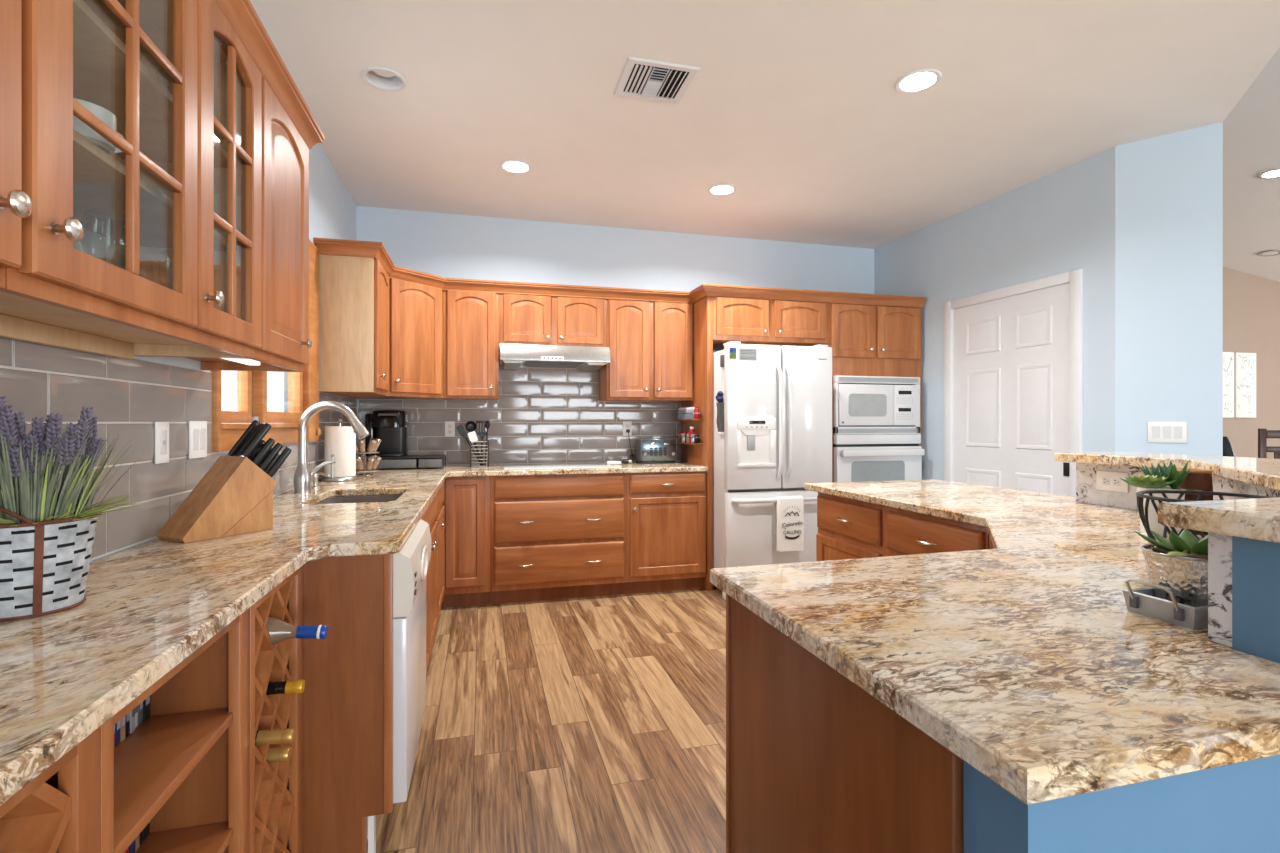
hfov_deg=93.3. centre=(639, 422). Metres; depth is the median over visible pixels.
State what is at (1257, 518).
countertop
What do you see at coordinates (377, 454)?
drip tray
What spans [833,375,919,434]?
microwave
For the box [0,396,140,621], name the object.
plant
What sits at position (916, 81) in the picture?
recessed light
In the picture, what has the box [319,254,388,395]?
upper cabinet
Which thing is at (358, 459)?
spice jar
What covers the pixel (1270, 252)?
recessed light
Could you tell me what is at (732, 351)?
photo magnet
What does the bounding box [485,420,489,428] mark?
bowl
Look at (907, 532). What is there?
base cabinet
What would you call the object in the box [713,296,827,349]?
upper cabinet
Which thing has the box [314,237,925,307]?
crown molding
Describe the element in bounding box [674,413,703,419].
spice shelf
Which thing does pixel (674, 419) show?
tray
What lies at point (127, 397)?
tile backsplash
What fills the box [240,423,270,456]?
kitchen knife
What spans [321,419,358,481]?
paper towel holder
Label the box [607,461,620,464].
gadget
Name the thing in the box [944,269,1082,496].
door
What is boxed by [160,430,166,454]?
receptacle
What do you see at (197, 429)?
light switch
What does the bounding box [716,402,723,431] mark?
towel
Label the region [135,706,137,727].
book
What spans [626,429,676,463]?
toaster
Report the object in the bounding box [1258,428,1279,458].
bar chair
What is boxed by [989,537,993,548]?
base cabinet
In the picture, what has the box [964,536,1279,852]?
wall
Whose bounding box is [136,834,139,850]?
book
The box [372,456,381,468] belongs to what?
spice jar
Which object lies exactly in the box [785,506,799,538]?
print
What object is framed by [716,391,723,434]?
hanging cloth
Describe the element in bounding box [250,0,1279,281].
ceiling
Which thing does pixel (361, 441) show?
spice jar
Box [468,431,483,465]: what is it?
spatula
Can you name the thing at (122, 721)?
book
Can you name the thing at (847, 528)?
base cabinet
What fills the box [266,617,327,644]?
wine bottle
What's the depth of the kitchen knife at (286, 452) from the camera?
1.88 m
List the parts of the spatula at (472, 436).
blade, handle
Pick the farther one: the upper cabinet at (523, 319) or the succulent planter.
the upper cabinet at (523, 319)
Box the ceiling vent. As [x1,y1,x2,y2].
[614,56,699,103]
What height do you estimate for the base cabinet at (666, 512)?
0.879 m
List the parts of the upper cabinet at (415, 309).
door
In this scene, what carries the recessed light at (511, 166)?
in the ceiling
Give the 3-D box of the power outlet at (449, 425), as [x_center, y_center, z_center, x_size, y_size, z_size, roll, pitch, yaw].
[-1.436,0.051,4.562,0.072,0.116,0.009,0,0,-15]
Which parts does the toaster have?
power cord, panel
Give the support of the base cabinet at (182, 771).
on the floor
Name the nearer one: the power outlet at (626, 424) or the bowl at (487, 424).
the bowl at (487, 424)
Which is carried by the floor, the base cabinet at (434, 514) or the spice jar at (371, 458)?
the base cabinet at (434, 514)
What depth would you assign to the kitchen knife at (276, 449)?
1.86 m
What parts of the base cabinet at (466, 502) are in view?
door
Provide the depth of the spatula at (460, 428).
4.39 m
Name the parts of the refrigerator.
door, spout, freezer drawer, handle, handle, handle, door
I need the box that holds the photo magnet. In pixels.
[729,348,735,358]
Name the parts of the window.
sash, sash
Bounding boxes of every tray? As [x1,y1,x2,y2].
[375,453,402,456]
[674,419,703,419]
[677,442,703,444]
[1123,579,1207,629]
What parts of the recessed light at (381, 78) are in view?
bulb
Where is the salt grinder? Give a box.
[622,459,631,463]
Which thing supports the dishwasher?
on the floor
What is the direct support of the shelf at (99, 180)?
attached to the upper cabinet at (191, 132)
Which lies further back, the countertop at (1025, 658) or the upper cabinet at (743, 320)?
the upper cabinet at (743, 320)
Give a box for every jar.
[356,456,362,469]
[358,438,364,451]
[366,456,373,469]
[368,438,376,451]
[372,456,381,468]
[373,438,381,451]
[689,427,694,442]
[691,432,696,442]
[692,434,699,443]
[694,407,699,418]
[694,436,699,443]
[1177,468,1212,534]
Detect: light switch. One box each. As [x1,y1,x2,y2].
[189,421,206,458]
[1148,422,1186,442]
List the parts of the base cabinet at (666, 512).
drawer, door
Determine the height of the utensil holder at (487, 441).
0.190 m
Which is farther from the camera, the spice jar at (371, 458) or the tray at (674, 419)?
the tray at (674, 419)
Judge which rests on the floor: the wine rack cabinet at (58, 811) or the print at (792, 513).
the wine rack cabinet at (58, 811)
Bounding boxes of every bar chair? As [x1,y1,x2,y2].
[1223,436,1234,456]
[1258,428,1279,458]
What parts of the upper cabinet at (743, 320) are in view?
door, door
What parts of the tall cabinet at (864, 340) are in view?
door, door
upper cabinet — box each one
[0,0,32,288]
[0,0,261,358]
[148,76,311,371]
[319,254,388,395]
[338,278,445,399]
[443,290,498,399]
[499,293,606,346]
[599,299,693,401]
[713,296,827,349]
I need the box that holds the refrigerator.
[713,341,831,599]
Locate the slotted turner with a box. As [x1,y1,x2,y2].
[476,421,486,458]
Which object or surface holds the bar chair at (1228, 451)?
on the floor
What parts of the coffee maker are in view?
handle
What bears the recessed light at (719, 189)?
in the ceiling
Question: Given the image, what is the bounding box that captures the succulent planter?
[1120,460,1200,536]
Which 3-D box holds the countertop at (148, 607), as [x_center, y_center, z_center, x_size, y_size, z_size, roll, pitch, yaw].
[-0.288,0.342,2.524,2.478,0.034,4.530,0,0,-15]
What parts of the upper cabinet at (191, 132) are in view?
hanging rail, knob, door, knob, door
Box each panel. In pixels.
[303,554,392,852]
[681,296,712,590]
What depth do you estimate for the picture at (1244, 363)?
7.91 m
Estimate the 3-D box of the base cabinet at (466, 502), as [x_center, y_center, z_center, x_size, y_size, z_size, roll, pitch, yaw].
[-1.230,0.799,4.303,0.304,0.879,0.629,0,0,-15]
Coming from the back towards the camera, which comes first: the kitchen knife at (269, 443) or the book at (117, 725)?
the kitchen knife at (269, 443)
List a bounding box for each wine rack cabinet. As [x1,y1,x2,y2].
[0,727,100,852]
[247,566,302,852]
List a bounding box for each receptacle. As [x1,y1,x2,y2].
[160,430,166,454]
[1102,477,1109,484]
[1113,478,1119,485]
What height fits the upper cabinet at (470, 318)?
0.790 m
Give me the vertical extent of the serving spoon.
0.337 m
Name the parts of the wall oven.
control panel, handle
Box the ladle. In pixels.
[465,421,480,465]
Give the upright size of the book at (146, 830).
0.184 m
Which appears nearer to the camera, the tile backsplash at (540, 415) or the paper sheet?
the paper sheet
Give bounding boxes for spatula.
[456,425,482,465]
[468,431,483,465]
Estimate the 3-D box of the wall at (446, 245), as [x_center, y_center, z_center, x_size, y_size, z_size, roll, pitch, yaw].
[0.033,-0.236,5.021,4.600,2.950,0.120,0,0,-15]
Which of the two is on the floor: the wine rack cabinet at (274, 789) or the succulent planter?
the wine rack cabinet at (274, 789)
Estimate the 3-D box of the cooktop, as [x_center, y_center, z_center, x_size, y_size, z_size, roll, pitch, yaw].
[-0.601,0.322,4.440,0.790,0.006,0.505,0,0,-15]
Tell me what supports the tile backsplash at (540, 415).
attached to the wall at (446, 245)
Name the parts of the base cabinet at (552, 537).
handle, drawer, drawer, drawer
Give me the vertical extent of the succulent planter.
0.216 m
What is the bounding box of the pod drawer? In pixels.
[376,455,445,468]
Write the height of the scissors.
0.092 m
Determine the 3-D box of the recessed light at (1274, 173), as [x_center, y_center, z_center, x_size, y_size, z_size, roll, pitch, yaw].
[5.876,-2.301,5.596,0.209,0.035,0.210,0,0,-15]
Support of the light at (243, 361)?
attached to the upper cabinet at (286, 343)
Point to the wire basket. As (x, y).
(1140, 495)
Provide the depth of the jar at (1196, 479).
1.75 m
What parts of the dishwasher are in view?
door, control panel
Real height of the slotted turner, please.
0.333 m
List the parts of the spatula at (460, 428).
blade, handle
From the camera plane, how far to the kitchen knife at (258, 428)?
1.84 m
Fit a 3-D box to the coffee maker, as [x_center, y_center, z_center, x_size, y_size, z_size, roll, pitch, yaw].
[-1.783,0.077,4.243,0.273,0.324,0.308,0,0,-15]
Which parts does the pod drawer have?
drawer, drawer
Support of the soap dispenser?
on the countertop at (148, 607)
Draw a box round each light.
[221,358,259,365]
[361,66,406,91]
[500,160,531,173]
[708,184,736,195]
[895,69,941,93]
[1258,168,1279,178]
[1258,250,1279,255]
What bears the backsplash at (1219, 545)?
attached to the wall at (1234, 808)
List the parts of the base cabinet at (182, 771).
shelf, shelf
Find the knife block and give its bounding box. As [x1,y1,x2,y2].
[156,456,276,542]
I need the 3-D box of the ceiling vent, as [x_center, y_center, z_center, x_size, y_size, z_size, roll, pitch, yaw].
[0.072,-1.573,2.797,0.328,0.015,0.307,0,0,-15]
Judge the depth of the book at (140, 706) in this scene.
1.13 m
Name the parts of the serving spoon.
handle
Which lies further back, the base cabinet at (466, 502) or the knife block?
the base cabinet at (466, 502)
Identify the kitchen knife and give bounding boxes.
[226,420,259,455]
[236,423,263,455]
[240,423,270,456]
[247,440,264,458]
[252,438,274,464]
[259,443,282,470]
[264,454,279,472]
[267,447,291,476]
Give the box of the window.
[211,239,320,451]
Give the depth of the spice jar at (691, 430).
4.62 m
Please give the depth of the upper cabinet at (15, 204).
0.75 m
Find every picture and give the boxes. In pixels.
[1223,352,1233,417]
[1234,352,1255,417]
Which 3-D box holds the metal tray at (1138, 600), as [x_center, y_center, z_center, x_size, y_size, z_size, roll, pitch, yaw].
[0.966,0.294,1.023,0.286,0.062,0.110,0,0,-15]
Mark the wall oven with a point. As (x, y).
(856, 457)
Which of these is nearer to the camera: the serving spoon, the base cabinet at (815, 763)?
the base cabinet at (815, 763)
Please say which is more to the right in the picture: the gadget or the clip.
the clip
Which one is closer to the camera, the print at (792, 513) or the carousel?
the carousel
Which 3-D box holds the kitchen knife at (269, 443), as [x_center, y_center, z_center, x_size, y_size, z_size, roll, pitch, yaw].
[-1.150,0.098,1.834,0.016,0.100,0.084,0,0,26]
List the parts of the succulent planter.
planter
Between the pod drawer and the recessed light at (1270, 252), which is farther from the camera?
the recessed light at (1270, 252)
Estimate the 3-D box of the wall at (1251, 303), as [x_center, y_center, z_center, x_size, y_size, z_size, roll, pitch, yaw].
[6.614,-0.961,7.721,9.500,4.400,0.200,0,0,-15]
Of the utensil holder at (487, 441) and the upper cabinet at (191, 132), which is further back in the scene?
the utensil holder at (487, 441)
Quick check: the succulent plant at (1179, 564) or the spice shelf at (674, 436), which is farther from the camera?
the spice shelf at (674, 436)
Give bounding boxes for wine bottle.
[255,728,294,744]
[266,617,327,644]
[266,679,304,694]
[266,747,290,762]
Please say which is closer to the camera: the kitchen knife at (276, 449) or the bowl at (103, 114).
the bowl at (103, 114)
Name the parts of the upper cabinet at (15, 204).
door, knob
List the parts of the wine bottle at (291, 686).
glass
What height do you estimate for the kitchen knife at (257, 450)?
0.096 m
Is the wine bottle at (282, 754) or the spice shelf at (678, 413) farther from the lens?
the spice shelf at (678, 413)
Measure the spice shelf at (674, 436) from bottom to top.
0.056 m
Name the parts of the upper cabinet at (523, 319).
door, door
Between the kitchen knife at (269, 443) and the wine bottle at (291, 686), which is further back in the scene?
the kitchen knife at (269, 443)
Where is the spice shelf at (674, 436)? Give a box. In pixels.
[674,436,703,444]
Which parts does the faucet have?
lever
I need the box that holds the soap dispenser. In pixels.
[311,472,329,487]
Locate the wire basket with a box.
[1136,490,1276,540]
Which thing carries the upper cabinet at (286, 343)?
attached to the wall at (332, 210)
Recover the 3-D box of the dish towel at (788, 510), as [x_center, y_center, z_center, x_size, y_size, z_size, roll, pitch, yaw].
[1.036,0.704,4.202,0.203,0.383,0.060,0,0,-15]
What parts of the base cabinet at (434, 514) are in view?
door, door, door, drawer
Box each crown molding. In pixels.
[215,0,324,149]
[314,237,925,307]
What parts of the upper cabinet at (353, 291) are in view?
door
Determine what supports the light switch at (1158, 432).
attached to the wall at (1142, 220)
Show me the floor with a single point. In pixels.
(597, 724)
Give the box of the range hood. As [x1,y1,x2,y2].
[499,344,609,370]
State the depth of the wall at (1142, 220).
3.45 m
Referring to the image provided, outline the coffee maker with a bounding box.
[365,410,408,456]
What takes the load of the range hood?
attached to the upper cabinet at (523, 319)
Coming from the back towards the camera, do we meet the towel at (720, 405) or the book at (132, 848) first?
the towel at (720, 405)
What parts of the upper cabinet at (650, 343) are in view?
door, door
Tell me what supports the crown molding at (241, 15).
attached to the upper cabinet at (191, 132)
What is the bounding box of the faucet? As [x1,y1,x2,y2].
[294,401,368,492]
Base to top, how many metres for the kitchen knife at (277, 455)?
0.092 m
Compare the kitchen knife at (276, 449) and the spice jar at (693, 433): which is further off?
the spice jar at (693, 433)
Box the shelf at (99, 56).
[73,0,236,168]
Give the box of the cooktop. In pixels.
[502,463,617,469]
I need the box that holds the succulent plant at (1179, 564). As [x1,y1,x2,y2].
[1135,529,1207,606]
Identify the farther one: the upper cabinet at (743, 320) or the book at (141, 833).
the upper cabinet at (743, 320)
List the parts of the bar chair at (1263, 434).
post, rail, rail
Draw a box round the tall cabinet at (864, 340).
[824,303,920,481]
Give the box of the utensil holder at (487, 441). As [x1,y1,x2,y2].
[470,440,488,466]
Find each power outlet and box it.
[155,422,168,463]
[445,421,454,436]
[623,421,631,435]
[1096,471,1128,492]
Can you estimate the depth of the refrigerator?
4.23 m
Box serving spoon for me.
[484,420,489,465]
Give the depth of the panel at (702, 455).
4.47 m
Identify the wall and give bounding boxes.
[90,143,355,562]
[356,206,873,464]
[874,122,1222,479]
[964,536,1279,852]
[1223,267,1279,458]
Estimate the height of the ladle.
0.333 m
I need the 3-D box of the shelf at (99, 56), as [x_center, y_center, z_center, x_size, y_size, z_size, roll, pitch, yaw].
[-1.080,-0.675,1.155,0.256,0.018,0.832,0,0,-15]
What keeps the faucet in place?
on the countertop at (148, 607)
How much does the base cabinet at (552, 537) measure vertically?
0.879 m
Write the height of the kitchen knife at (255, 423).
0.131 m
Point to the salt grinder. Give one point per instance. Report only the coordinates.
(624, 461)
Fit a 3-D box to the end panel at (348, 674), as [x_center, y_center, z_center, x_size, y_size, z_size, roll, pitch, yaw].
[-0.993,0.799,1.590,0.638,0.879,0.021,0,0,-15]
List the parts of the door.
panel, panel, panel, panel, panel, panel, latch plate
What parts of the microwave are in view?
door, control panel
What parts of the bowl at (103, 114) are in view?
handle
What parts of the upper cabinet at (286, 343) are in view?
door, knob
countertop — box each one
[0,461,707,805]
[710,479,1279,804]
[1054,452,1279,542]
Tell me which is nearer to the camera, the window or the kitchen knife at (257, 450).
the kitchen knife at (257, 450)
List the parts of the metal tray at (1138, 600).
handle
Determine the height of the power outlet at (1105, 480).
0.074 m
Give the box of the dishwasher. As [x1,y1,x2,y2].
[367,519,431,852]
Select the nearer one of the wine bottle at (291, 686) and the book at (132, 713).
the book at (132, 713)
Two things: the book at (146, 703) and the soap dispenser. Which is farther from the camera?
the soap dispenser
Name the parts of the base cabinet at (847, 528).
handle, door, drawer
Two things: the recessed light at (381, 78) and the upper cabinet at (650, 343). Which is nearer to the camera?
the recessed light at (381, 78)
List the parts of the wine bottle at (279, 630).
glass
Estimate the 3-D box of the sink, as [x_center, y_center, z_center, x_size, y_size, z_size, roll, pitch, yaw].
[-1.251,0.452,2.699,0.383,0.184,0.575,0,0,-15]
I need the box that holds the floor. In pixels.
[367,585,725,852]
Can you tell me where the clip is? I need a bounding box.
[720,355,723,366]
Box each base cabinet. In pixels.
[101,610,246,852]
[420,482,444,673]
[442,476,489,607]
[490,473,625,603]
[625,471,706,593]
[726,594,963,852]
[816,492,885,560]
[886,506,988,555]
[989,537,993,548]
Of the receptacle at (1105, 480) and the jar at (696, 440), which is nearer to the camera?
the receptacle at (1105, 480)
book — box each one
[115,721,119,746]
[120,717,124,741]
[125,712,129,737]
[129,839,135,852]
[130,708,134,733]
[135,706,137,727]
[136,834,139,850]
[138,702,142,724]
[140,830,142,844]
[143,696,149,720]
[143,822,149,840]
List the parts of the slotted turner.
blade, handle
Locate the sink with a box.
[317,495,400,503]
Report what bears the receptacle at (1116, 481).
attached to the power outlet at (1105, 480)
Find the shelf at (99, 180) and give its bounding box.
[73,129,236,251]
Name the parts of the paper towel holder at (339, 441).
tension arm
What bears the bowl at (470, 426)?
on the ladle
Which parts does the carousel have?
post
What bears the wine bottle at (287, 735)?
in the wine rack cabinet at (274, 789)
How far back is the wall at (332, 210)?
3.48 m
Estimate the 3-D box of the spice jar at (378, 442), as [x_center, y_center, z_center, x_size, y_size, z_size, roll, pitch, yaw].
[-1.617,0.138,3.705,0.060,0.084,0.033,0,0,-26]
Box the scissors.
[249,443,271,466]
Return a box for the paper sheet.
[739,348,756,360]
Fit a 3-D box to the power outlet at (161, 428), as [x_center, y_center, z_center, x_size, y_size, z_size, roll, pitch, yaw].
[-1.353,0.057,1.712,0.010,0.118,0.072,0,0,-15]
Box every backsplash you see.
[0,337,356,560]
[358,366,679,464]
[1076,463,1279,646]
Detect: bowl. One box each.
[73,98,123,154]
[465,421,476,431]
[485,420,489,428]
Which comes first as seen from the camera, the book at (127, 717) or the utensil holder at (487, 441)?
the book at (127, 717)
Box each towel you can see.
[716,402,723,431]
[774,495,803,551]
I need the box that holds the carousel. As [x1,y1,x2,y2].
[356,437,379,475]
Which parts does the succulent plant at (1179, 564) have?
pot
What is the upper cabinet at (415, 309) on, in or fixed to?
attached to the wall at (446, 245)
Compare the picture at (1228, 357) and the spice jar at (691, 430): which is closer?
the spice jar at (691, 430)
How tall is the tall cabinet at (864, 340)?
2.200 m
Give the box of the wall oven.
[833,434,924,481]
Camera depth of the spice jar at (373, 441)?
3.63 m

